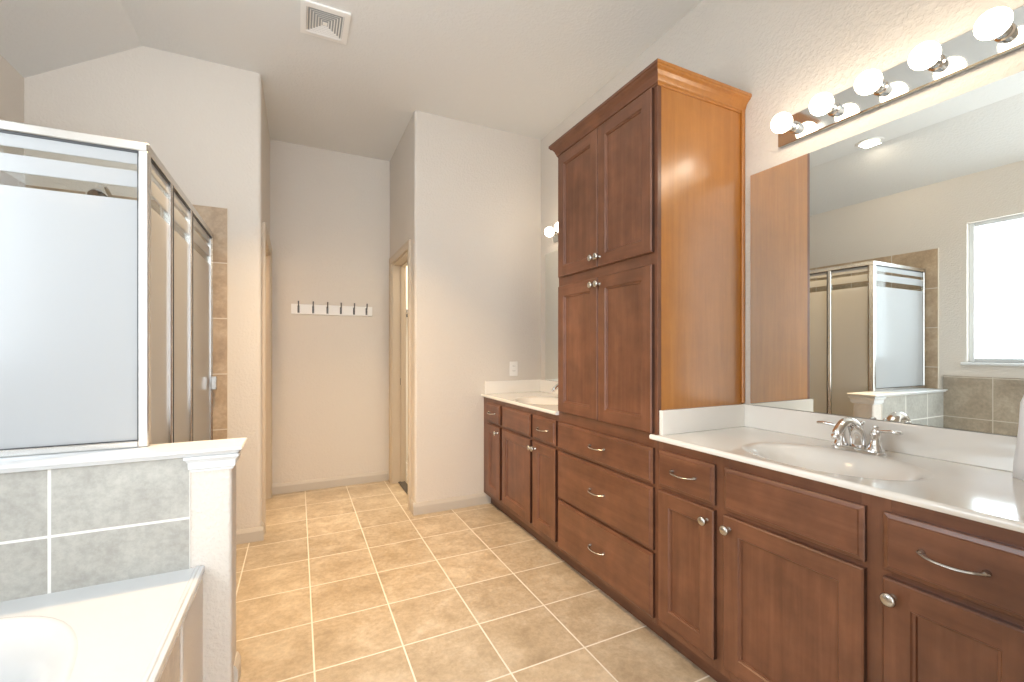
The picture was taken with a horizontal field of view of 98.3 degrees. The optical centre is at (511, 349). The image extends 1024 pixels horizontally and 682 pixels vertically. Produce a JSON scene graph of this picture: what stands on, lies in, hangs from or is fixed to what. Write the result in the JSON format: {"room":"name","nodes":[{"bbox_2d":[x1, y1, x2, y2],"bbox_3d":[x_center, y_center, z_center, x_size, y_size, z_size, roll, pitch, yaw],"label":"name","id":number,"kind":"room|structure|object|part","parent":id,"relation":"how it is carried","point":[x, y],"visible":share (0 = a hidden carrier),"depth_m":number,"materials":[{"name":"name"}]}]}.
{"room":"bathroom","nodes":[
{"label":"bathroom","id":0,"kind":"room"},
{"bbox_2d":[0,55,25,187],"bbox_3d":[-2.008,-0.114,1.056,0.132,2.628,6.750,0,0,-26],"label":"wall","id":1,"kind":"structure","parent":0,"point":[11,80],"depth_m":2.22,"materials":[{"name":"paint"}]},
{"bbox_2d":[0,458,235,681],"bbox_3d":[-1.482,0.776,1.345,1.090,0.848,0.149,0,0,-26],"label":"wall","id":2,"kind":"structure","parent":0,"point":[62,529],"depth_m":1.39,"materials":[{"name":"grey tile"}]},
{"bbox_2d":[0,437,247,473],"bbox_3d":[-1.464,0.341,1.345,1.123,0.022,0.191,0,0,-26],"label":"ledge","id":3,"kind":"object","parent":2,"relation":"on","point":[221,446],"visible":0.97,"depth_m":1.40,"materials":[{"name":"white paint"}]},
{"bbox_2d":[183,446,243,471],"bbox_3d":[-1.039,0.379,1.555,0.154,0.052,0.179,0,0,-26],"label":"trim","id":4,"kind":"structure","parent":2,"relation":"attached to","point":[224,461],"depth_m":1.48,"materials":[{"name":"white paint"}]},
{"bbox_2d":[24,46,269,681],"bbox_3d":[-2.003,-0.273,2.439,1.104,2.945,2.465,0,0,-26],"label":"wall","id":5,"kind":"structure","parent":0,"point":[206,122],"depth_m":2.69,"materials":[{"name":"paint"}]},
{"bbox_2d":[87,184,113,197],"bbox_3d":[-2.176,-0.829,2.366,0.080,0.112,0.242,0,0,-26],"label":"showerhead","id":6,"kind":"object","parent":5,"relation":"attached to","point":[99,190],"visible":0.57,"depth_m":2.28,"materials":[{"name":"silver metal"}]},
{"bbox_3d":[-2.188,-0.851,2.390,0.020,0.068,0.182,0,0,-26],"label":"arm","id":7,"kind":"part","parent":6,"relation":"part of","materials":[{"name":"silver metal"}]},
{"bbox_2d":[236,526,263,544],"bbox_3d":[-1.656,1.157,2.757,0.191,0.086,0.014,0,0,-26],"label":"baseboard","id":8,"kind":"structure","parent":5,"relation":"attached to","point":[254,534],"depth_m":2.76,"materials":[{"name":"paint"}]},
{"bbox_2d":[262,222,271,533],"bbox_3d":[-1.852,0.184,3.236,0.140,2.031,0.832,0,0,-26],"label":"door","id":9,"kind":"structure","parent":5,"relation":"in","point":[266,244],"depth_m":3.56,"materials":[{"name":"beige paint"}]},
{"bbox_2d":[270,140,389,483],"bbox_3d":[-1.595,-0.273,3.939,0.975,2.945,0.120,0,0,-26],"label":"wall","id":10,"kind":"structure","parent":0,"point":[330,210],"depth_m":3.86,"materials":[{"name":"paint"}]},
{"bbox_2d":[272,471,388,494],"bbox_3d":[-1.565,1.157,3.878,0.947,0.086,0.014,0,0,-26],"label":"baseboard","id":11,"kind":"structure","parent":10,"relation":"attached to","point":[305,485],"depth_m":3.86,"materials":[{"name":"paint"}]},
{"bbox_2d":[291,301,371,315],"bbox_3d":[-1.554,-0.359,3.852,0.659,0.108,0.072,0,0,-26],"label":"hook rail","id":12,"kind":"object","parent":10,"relation":"attached to","point":[298,308],"visible":1,"depth_m":3.86,"materials":[{"name":"white wood"}]},
{"bbox_2d":[0,0,702,160],"bbox_3d":[-0.080,-1.598,1.988,4.414,0.494,6.750,0,0,-26],"label":"ceiling","id":13,"kind":"structure","parent":0,"point":[520,67],"depth_m":2.53,"materials":[{"name":"paint"}]},
{"bbox_2d":[300,0,350,44],"bbox_3d":[-0.995,-1.739,2.357,0.236,0.012,0.250,0,0,-26],"label":"ceiling vent","id":14,"kind":"object","parent":13,"relation":"in","point":[319,20],"visible":1,"depth_m":2.35,"materials":[{"name":"white plastic"}]},
{"bbox_2d":[406,265,407,458],"bbox_3d":[-0.239,-0.273,4.499,1.714,2.945,1.650,0,0,-26],"label":"wall","id":15,"kind":"structure","parent":0,"point":[407,265],"depth_m":4.88,"materials":[{"name":"paint"}]},
{"bbox_2d":[390,111,540,502],"bbox_3d":[-0.416,-0.273,3.970,1.174,2.945,1.090,0,0,-26],"label":"wall","id":16,"kind":"structure","parent":0,"point":[466,196],"depth_m":3.40,"materials":[{"name":"paint"}]},
{"bbox_2d":[389,239,410,509],"bbox_3d":[-0.884,0.184,3.704,0.140,2.031,0.792,0,0,-26],"label":"door","id":17,"kind":"structure","parent":16,"relation":"in","point":[398,262],"depth_m":3.99,"materials":[{"name":"beige paint"}]},
{"bbox_2d":[409,499,413,514],"bbox_3d":[-0.738,1.157,3.270,0.014,0.086,0.110,0,0,-26],"label":"baseboard","id":18,"kind":"structure","parent":16,"relation":"attached to","point":[411,502],"depth_m":3.27,"materials":[{"name":"paint"}]},
{"bbox_2d":[413,493,490,515],"bbox_3d":[-0.442,1.157,3.344,0.610,0.086,0.014,0,0,-26],"label":"baseboard","id":19,"kind":"structure","parent":16,"relation":"attached to","point":[426,507],"depth_m":3.33,"materials":[{"name":"paint"}]},
{"bbox_2d":[510,361,517,375],"bbox_3d":[0.014,0.150,3.567,0.072,0.116,0.010,0,0,-26],"label":"wall outlet","id":20,"kind":"object","parent":16,"relation":"attached to","point":[513,364],"visible":1,"depth_m":3.56,"materials":[{"name":"white plastic"}]},
{"bbox_2d":[236,459,716,681],"bbox_3d":[-0.080,1.225,1.988,4.414,0.050,6.750,0,0,-26],"label":"floor","id":21,"kind":"structure","parent":0,"point":[342,583],"depth_m":2.09,"materials":[{"name":"tile"}]},
{"bbox_2d":[0,565,204,681],"bbox_3d":[-1.139,0.959,0.562,1.002,0.482,1.564,0,0,-26],"label":"bathtub","id":22,"kind":"object","parent":21,"relation":"on","point":[147,628],"visible":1,"depth_m":1.17,"materials":[{"name":"white plastic"}]},
{"bbox_3d":[-0.654,0.977,0.639,0.038,0.447,1.280,0,0,-26],"label":"apron panel","id":23,"kind":"part","parent":22,"relation":"part of","materials":[{"name":"tile"}]},
{"bbox_2d":[484,397,567,562],"bbox_3d":[0.227,0.781,3.062,0.564,0.838,1.103,0,0,-26],"label":"vanity cabinet","id":24,"kind":"object","parent":21,"relation":"on","point":[521,449],"visible":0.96,"depth_m":2.82,"materials":[{"name":"brown wood"}]},
{"bbox_3d":[-0.136,0.468,3.263,0.019,0.141,0.251,0,0,-26],"label":"drawer","id":25,"kind":"part","parent":24,"relation":"part of","materials":[{"name":"brown wood"}]},
{"bbox_3d":[-0.136,0.812,3.263,0.019,0.515,0.251,0,0,-26],"label":"door","id":26,"kind":"part","parent":24,"relation":"part of","materials":[{"name":"brown wood"}]},
{"bbox_3d":[0.027,0.468,2.926,0.019,0.141,0.415,0,0,-26],"label":"false drawer","id":27,"kind":"part","parent":24,"relation":"part of","materials":[{"name":"brown wood"}]},
{"bbox_3d":[0.027,0.812,2.926,0.019,0.515,0.415,0,0,-26],"label":"door","id":28,"kind":"part","parent":24,"relation":"part of","materials":[{"name":"brown wood"}]},
{"bbox_2d":[481,379,558,414],"bbox_3d":[0.241,0.349,3.068,0.534,0.213,1.103,0,0,-26],"label":"countertop","id":29,"kind":"structure","parent":24,"relation":"on","point":[536,394],"depth_m":3.44,"materials":[{"name":"beige stone"}]},
{"bbox_2d":[513,397,557,404],"bbox_3d":[0.210,0.399,3.012,0.370,0.114,0.510,0,0,-26],"label":"sink basin","id":30,"kind":"object","parent":29,"relation":"in","point":[524,400],"depth_m":3.19,"materials":[{"name":"white ceramic"}]},
{"bbox_2d":[551,384,557,391],"bbox_3d":[0.387,0.283,3.101,0.194,0.118,0.193,0,0,17],"label":"faucet","id":31,"kind":"object","parent":29,"relation":"on","point":[555,387],"visible":0.08,"depth_m":3.04,"materials":[{"name":"silver metal"}]},
{"bbox_3d":[0.189,0.468,2.590,0.019,0.141,0.262,0,0,-26],"label":"drawer","id":32,"kind":"part","parent":24,"relation":"part of","materials":[{"name":"brown wood"}]},
{"bbox_3d":[0.189,0.812,2.590,0.019,0.515,0.262,0,0,-26],"label":"door","id":33,"kind":"part","parent":24,"relation":"part of","materials":[{"name":"brown wood"}]},
{"bbox_2d":[549,58,751,642],"bbox_3d":[0.631,0.030,2.225,0.564,2.340,0.836,0,0,-26],"label":"tall cabinet","id":34,"kind":"object","parent":21,"relation":"on","point":[651,181],"visible":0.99,"depth_m":1.95,"materials":[{"name":"brown wood"}]},
{"bbox_3d":[0.337,-0.005,2.283,0.019,0.686,0.354,0,0,-26],"label":"door","id":35,"kind":"part","parent":34,"relation":"part of","materials":[{"name":"brown wood"}]},
{"bbox_3d":[0.337,-0.731,2.283,0.019,0.666,0.354,0,0,-26],"label":"door","id":36,"kind":"part","parent":34,"relation":"part of","materials":[{"name":"brown wood"}]},
{"bbox_3d":[0.381,-0.443,2.136,0.032,0.033,0.033,0,0,-26],"label":"knob","id":37,"kind":"part","parent":34,"relation":"part of","materials":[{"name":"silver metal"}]},
{"bbox_3d":[0.392,0.466,2.111,0.034,0.015,0.124,0,0,-26],"label":"handle","id":38,"kind":"part","parent":34,"relation":"part of","materials":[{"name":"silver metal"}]},
{"bbox_3d":[0.392,0.680,2.111,0.034,0.015,0.124,0,0,-26],"label":"handle","id":39,"kind":"part","parent":34,"relation":"part of","materials":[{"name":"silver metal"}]},
{"bbox_3d":[0.392,0.953,2.111,0.034,0.015,0.124,0,0,-26],"label":"handle","id":40,"kind":"part","parent":34,"relation":"part of","materials":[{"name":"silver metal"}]},
{"bbox_3d":[0.400,-0.443,2.095,0.032,0.033,0.033,0,0,-26],"label":"knob","id":41,"kind":"part","parent":34,"relation":"part of","materials":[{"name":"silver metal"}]},
{"bbox_3d":[0.400,-0.313,2.095,0.032,0.033,0.033,0,0,-26],"label":"knob","id":42,"kind":"part","parent":34,"relation":"part of","materials":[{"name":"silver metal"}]},
{"bbox_3d":[0.415,0.470,2.122,0.019,0.146,0.724,0,0,-26],"label":"drawer","id":43,"kind":"part","parent":34,"relation":"part of","materials":[{"name":"brown wood"}]},
{"bbox_3d":[0.415,0.684,2.122,0.019,0.255,0.724,0,0,-26],"label":"drawer","id":44,"kind":"part","parent":34,"relation":"part of","materials":[{"name":"brown wood"}]},
{"bbox_3d":[0.415,0.957,2.122,0.019,0.262,0.724,0,0,-26],"label":"drawer","id":45,"kind":"part","parent":34,"relation":"part of","materials":[{"name":"brown wood"}]},
{"bbox_3d":[0.433,0.000,2.129,0.019,2.220,0.752,0,0,-26],"label":"frame","id":46,"kind":"part","parent":34,"relation":"part of","materials":[{"name":"brown wood"}]},
{"bbox_3d":[0.494,-0.731,1.959,0.019,0.666,0.357,0,0,-26],"label":"door","id":47,"kind":"part","parent":34,"relation":"part of","materials":[{"name":"brown wood"}]},
{"bbox_3d":[0.494,-0.005,1.959,0.019,0.686,0.357,0,0,-26],"label":"door","id":48,"kind":"part","parent":34,"relation":"part of","materials":[{"name":"brown wood"}]},
{"bbox_3d":[0.636,-1.104,2.227,0.554,0.072,0.836,0,0,-26],"label":"crown moulding","id":49,"kind":"part","parent":34,"relation":"part of","materials":[{"name":"brown wood"}]},
{"bbox_3d":[1.043,-0.425,2.000,0.019,1.330,0.012,0,0,-26],"label":"scribe moulding","id":50,"kind":"part","parent":34,"relation":"part of","materials":[{"name":"brown wood"}]},
{"bbox_2d":[658,441,1023,681],"bbox_3d":[1.034,0.781,1.392,0.564,0.838,1.096,0,0,-26],"label":"vanity cabinet","id":51,"kind":"object","parent":21,"relation":"on","point":[765,575],"visible":0.98,"depth_m":1.22,"materials":[{"name":"brown wood"}]},
{"bbox_3d":[0.621,0.464,1.638,0.034,0.015,0.124,0,0,-26],"label":"handle","id":52,"kind":"part","parent":51,"relation":"part of","materials":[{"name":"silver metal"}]},
{"bbox_3d":[0.644,0.812,1.649,0.019,0.515,0.262,0,0,-26],"label":"door","id":53,"kind":"part","parent":51,"relation":"part of","materials":[{"name":"brown wood"}]},
{"bbox_3d":[0.644,0.468,1.649,0.019,0.141,0.262,0,0,-26],"label":"drawer","id":54,"kind":"part","parent":51,"relation":"part of","materials":[{"name":"brown wood"}]},
{"bbox_3d":[0.667,0.595,1.544,0.032,0.033,0.033,0,0,-26],"label":"knob","id":55,"kind":"part","parent":51,"relation":"part of","materials":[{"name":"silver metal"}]},
{"bbox_3d":[0.705,0.595,1.464,0.032,0.033,0.033,0,0,-26],"label":"knob","id":56,"kind":"part","parent":51,"relation":"part of","materials":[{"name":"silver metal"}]},
{"bbox_3d":[0.808,0.468,1.311,0.019,0.141,0.411,0,0,-26],"label":"false drawer","id":57,"kind":"part","parent":51,"relation":"part of","materials":[{"name":"brown wood"}]},
{"bbox_3d":[0.808,0.812,1.311,0.019,0.515,0.411,0,0,-26],"label":"door","id":58,"kind":"part","parent":51,"relation":"part of","materials":[{"name":"brown wood"}]},
{"bbox_2d":[649,404,1023,532],"bbox_3d":[1.042,0.349,1.410,0.534,0.213,1.122,0,0,-26],"label":"countertop","id":59,"kind":"structure","parent":51,"relation":"on","point":[965,474],"depth_m":1.40,"materials":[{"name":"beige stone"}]},
{"bbox_2d":[742,442,934,480],"bbox_3d":[0.990,0.399,1.398,0.370,0.114,0.510,0,0,-26],"label":"sink basin","id":60,"kind":"object","parent":59,"relation":"in","point":[817,458],"depth_m":1.47,"materials":[{"name":"white ceramic"}]},
{"bbox_2d":[817,417,902,455],"bbox_3d":[1.161,0.283,1.500,0.194,0.118,0.193,0,0,17],"label":"faucet","id":61,"kind":"object","parent":59,"relation":"on","point":[858,443],"visible":1,"depth_m":1.47,"materials":[{"name":"silver metal"}]},
{"bbox_3d":[1.131,0.264,1.579,0.020,0.018,0.073,0,0,-32],"label":"lever","id":62,"kind":"part","parent":61,"relation":"part of","materials":[{"name":"silver metal"}]},
{"bbox_3d":[1.149,0.288,1.548,0.047,0.083,0.047,0,0,-26],"label":"handle","id":63,"kind":"part","parent":61,"relation":"part of","materials":[{"name":"silver metal"}]},
{"bbox_3d":[1.120,0.276,1.477,0.168,0.104,0.052,0,0,-26],"label":"spout","id":64,"kind":"part","parent":61,"relation":"part of","materials":[{"name":"silver metal"}]},
{"bbox_3d":[1.171,0.334,1.501,0.054,0.016,0.158,0,0,-26],"label":"plate","id":65,"kind":"part","parent":61,"relation":"part of","materials":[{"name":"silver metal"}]},
{"bbox_3d":[1.194,0.288,1.455,0.047,0.083,0.047,0,0,-26],"label":"handle","id":66,"kind":"part","parent":61,"relation":"part of","materials":[{"name":"silver metal"}]},
{"bbox_3d":[1.207,0.264,1.422,0.020,0.018,0.073,0,0,-19],"label":"lever","id":67,"kind":"part","parent":61,"relation":"part of","materials":[{"name":"silver metal"}]},
{"bbox_2d":[1012,396,1023,480],"bbox_3d":[1.389,0.205,1.121,0.096,0.274,0.168,0,0,-26],"label":"folded towel","id":68,"kind":"object","parent":59,"relation":"on","point":[1018,463],"visible":1,"depth_m":1.17,"materials":[{"name":"white fabric"}]},
{"bbox_3d":[0.902,0.595,1.058,0.032,0.033,0.033,0,0,-26],"label":"knob","id":69,"kind":"part","parent":51,"relation":"part of","materials":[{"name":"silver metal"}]},
{"bbox_3d":[0.971,0.468,0.972,0.019,0.141,0.262,0,0,-26],"label":"drawer","id":70,"kind":"part","parent":51,"relation":"part of","materials":[{"name":"brown wood"}]},
{"bbox_3d":[0.949,0.464,0.961,0.034,0.015,0.124,0,0,-26],"label":"handle","id":71,"kind":"part","parent":51,"relation":"part of","materials":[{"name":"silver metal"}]},
{"bbox_3d":[0.971,0.812,0.972,0.019,0.515,0.262,0,0,-26],"label":"door","id":72,"kind":"part","parent":51,"relation":"part of","materials":[{"name":"brown wood"}]},
{"bbox_3d":[-1.896,1.147,1.932,0.830,0.105,1.265,0,0,-26],"label":"shower pan","id":73,"kind":"object","parent":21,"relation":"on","visible":0},
{"bbox_2d":[0,120,216,457],"bbox_3d":[-1.880,0.195,1.921,0.848,1.800,1.299,0,0,-26],"label":"shower enclosure","id":74,"kind":"object","parent":73,"relation":"on","point":[106,310],"visible":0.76,"depth_m":1.46,"materials":[{"name":"glass"}]},
{"bbox_3d":[-1.618,-0.180,1.342,0.775,0.981,0.006,0,0,-26],"label":"glass panel","id":75,"kind":"part","parent":74,"relation":"part of","materials":[{"name":"glass"}]},
{"bbox_3d":[-1.628,0.319,1.337,0.794,0.022,0.024,0,0,-26],"label":"rail","id":76,"kind":"part","parent":74,"relation":"part of","materials":[{"name":"metal"}]},
{"bbox_3d":[-1.616,-0.690,1.342,0.820,0.030,0.028,0,0,-26],"label":"rail","id":77,"kind":"part","parent":74,"relation":"part of","materials":[{"name":"metal"}]},
{"bbox_3d":[-1.260,-0.172,1.519,0.028,1.005,0.036,0,0,-26],"label":"corner post","id":78,"kind":"part","parent":74,"relation":"part of","materials":[{"name":"metal"}]},
{"bbox_3d":[-1.331,0.204,1.667,0.006,1.751,0.269,0,0,-26],"label":"glass panel","id":79,"kind":"part","parent":74,"relation":"part of","materials":[{"name":"clear glass"}]},
{"bbox_3d":[-1.535,-0.690,2.089,0.028,0.030,1.297,0,0,-26],"label":"rail","id":80,"kind":"part","parent":74,"relation":"part of","materials":[{"name":"metal"}]},
{"bbox_3d":[-1.477,0.201,1.968,0.006,1.743,0.343,0,0,-26],"label":"glass panel","id":81,"kind":"part","parent":74,"relation":"part of","materials":[{"name":"clear glass"}]},
{"bbox_3d":[-1.685,0.197,2.398,0.006,1.736,0.560,0,0,-26],"label":"shower door","id":82,"kind":"part","parent":74,"relation":"part of","materials":[{"name":"clear glass"}]},
{"bbox_3d":[-1.686,0.200,2.401,0.020,1.730,0.554,0,0,-26],"label":"door frame","id":83,"kind":"part","parent":74,"relation":"part of","materials":[{"name":"metal"}]},
{"bbox_3d":[-1.789,0.195,2.616,0.078,0.080,0.032,0,0,-26],"label":"handle","id":84,"kind":"part","parent":74,"relation":"part of","materials":[{"name":"metal"}]},
{"bbox_2d":[541,0,1023,436],"bbox_3d":[1.331,-0.273,1.565,0.120,2.945,4.760,0,0,-26],"label":"wall","id":85,"kind":"structure","parent":0,"point":[785,54],"depth_m":1.83,"materials":[{"name":"beige paint"}]},
{"bbox_2d":[540,379,557,393],"bbox_3d":[0.472,0.292,3.180,0.020,0.099,1.103,0,0,-26],"label":"backsplash","id":86,"kind":"structure","parent":85,"relation":"attached to","point":[545,385],"depth_m":3.55,"materials":[{"name":"beige stone"}]},
{"bbox_2d":[545,222,557,242],"bbox_3d":[0.437,-0.897,3.116,0.139,0.110,0.730,0,0,-26],"label":"vanity light","id":87,"kind":"object","parent":85,"relation":"attached to","point":[549,231],"visible":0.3,"depth_m":3.34,"materials":[{"name":"white glass"}]},
{"bbox_2d":[545,227,557,236],"bbox_3d":[0.303,-0.895,3.368,0.118,0.075,0.075,0,0,-26],"label":"bulb","id":88,"kind":"object","parent":87,"relation":"attached to","point":[549,231],"depth_m":3.34,"materials":[{"name":"white glass"}]},
{"bbox_3d":[0.490,-0.897,3.141,0.021,0.110,0.730,0,0,-26],"label":"plate","id":89,"kind":"part","parent":87,"relation":"part of","materials":[{"name":"silver metal"}]},
{"bbox_2d":[545,250,558,380],"bbox_3d":[0.490,-0.267,3.155,0.008,1.016,0.995,0,0,-26],"label":"wall mirror","id":90,"kind":"object","parent":85,"relation":"attached to","point":[551,259],"visible":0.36,"depth_m":3.51,"materials":[{"name":"clear glass"}]},
{"bbox_2d":[744,404,1016,471],"bbox_3d":[1.279,0.292,1.510,0.020,0.099,1.096,0,0,-26],"label":"backsplash","id":91,"kind":"structure","parent":85,"relation":"attached to","point":[987,450],"depth_m":1.44,"materials":[{"name":"beige stone"}]},
{"bbox_2d":[750,70,1023,435],"bbox_3d":[1.283,-0.267,1.516,0.008,1.016,1.012,0,0,-26],"label":"wall mirror","id":92,"kind":"object","parent":85,"relation":"attached to","point":[887,260],"visible":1,"depth_m":1.48,"materials":[{"name":"clear glass"}]},
{"bbox_2d":[771,5,1023,147],"bbox_3d":[1.220,-0.897,1.495,0.139,0.110,0.725,0,0,-26],"label":"vanity light","id":93,"kind":"object","parent":85,"relation":"attached to","point":[999,32],"visible":1,"depth_m":1.43,"materials":[{"name":"silver metal"}]},
{"bbox_2d":[771,112,799,133],"bbox_3d":[1.083,-0.895,1.756,0.118,0.075,0.075,0,0,-26],"label":"bulb","id":94,"kind":"object","parent":93,"relation":"attached to","point":[783,123],"depth_m":1.74,"materials":[{"name":"white glass"}]},
{"bbox_2d":[809,92,840,115],"bbox_3d":[1.147,-0.895,1.623,0.118,0.075,0.075,0,0,-26],"label":"bulb","id":95,"kind":"object","parent":93,"relation":"attached to","point":[823,104],"depth_m":1.60,"materials":[{"name":"white glass"}]},
{"bbox_2d":[854,69,888,95],"bbox_3d":[1.211,-0.895,1.491,0.118,0.075,0.075,0,0,-26],"label":"bulb","id":96,"kind":"object","parent":93,"relation":"attached to","point":[871,82],"depth_m":1.47,"materials":[{"name":"white glass"}]},
{"bbox_2d":[908,41,946,71],"bbox_3d":[1.275,-0.895,1.358,0.118,0.075,0.075,0,0,-26],"label":"bulb","id":97,"kind":"object","parent":93,"relation":"attached to","point":[929,56],"depth_m":1.34,"materials":[{"name":"white glass"}]},
{"bbox_2d":[973,7,1016,42],"bbox_3d":[1.339,-0.895,1.225,0.118,0.075,0.075,0,0,-26],"label":"bulb","id":98,"kind":"object","parent":93,"relation":"attached to","point":[998,24],"depth_m":1.21,"materials":[{"name":"white glass"}]}
]}

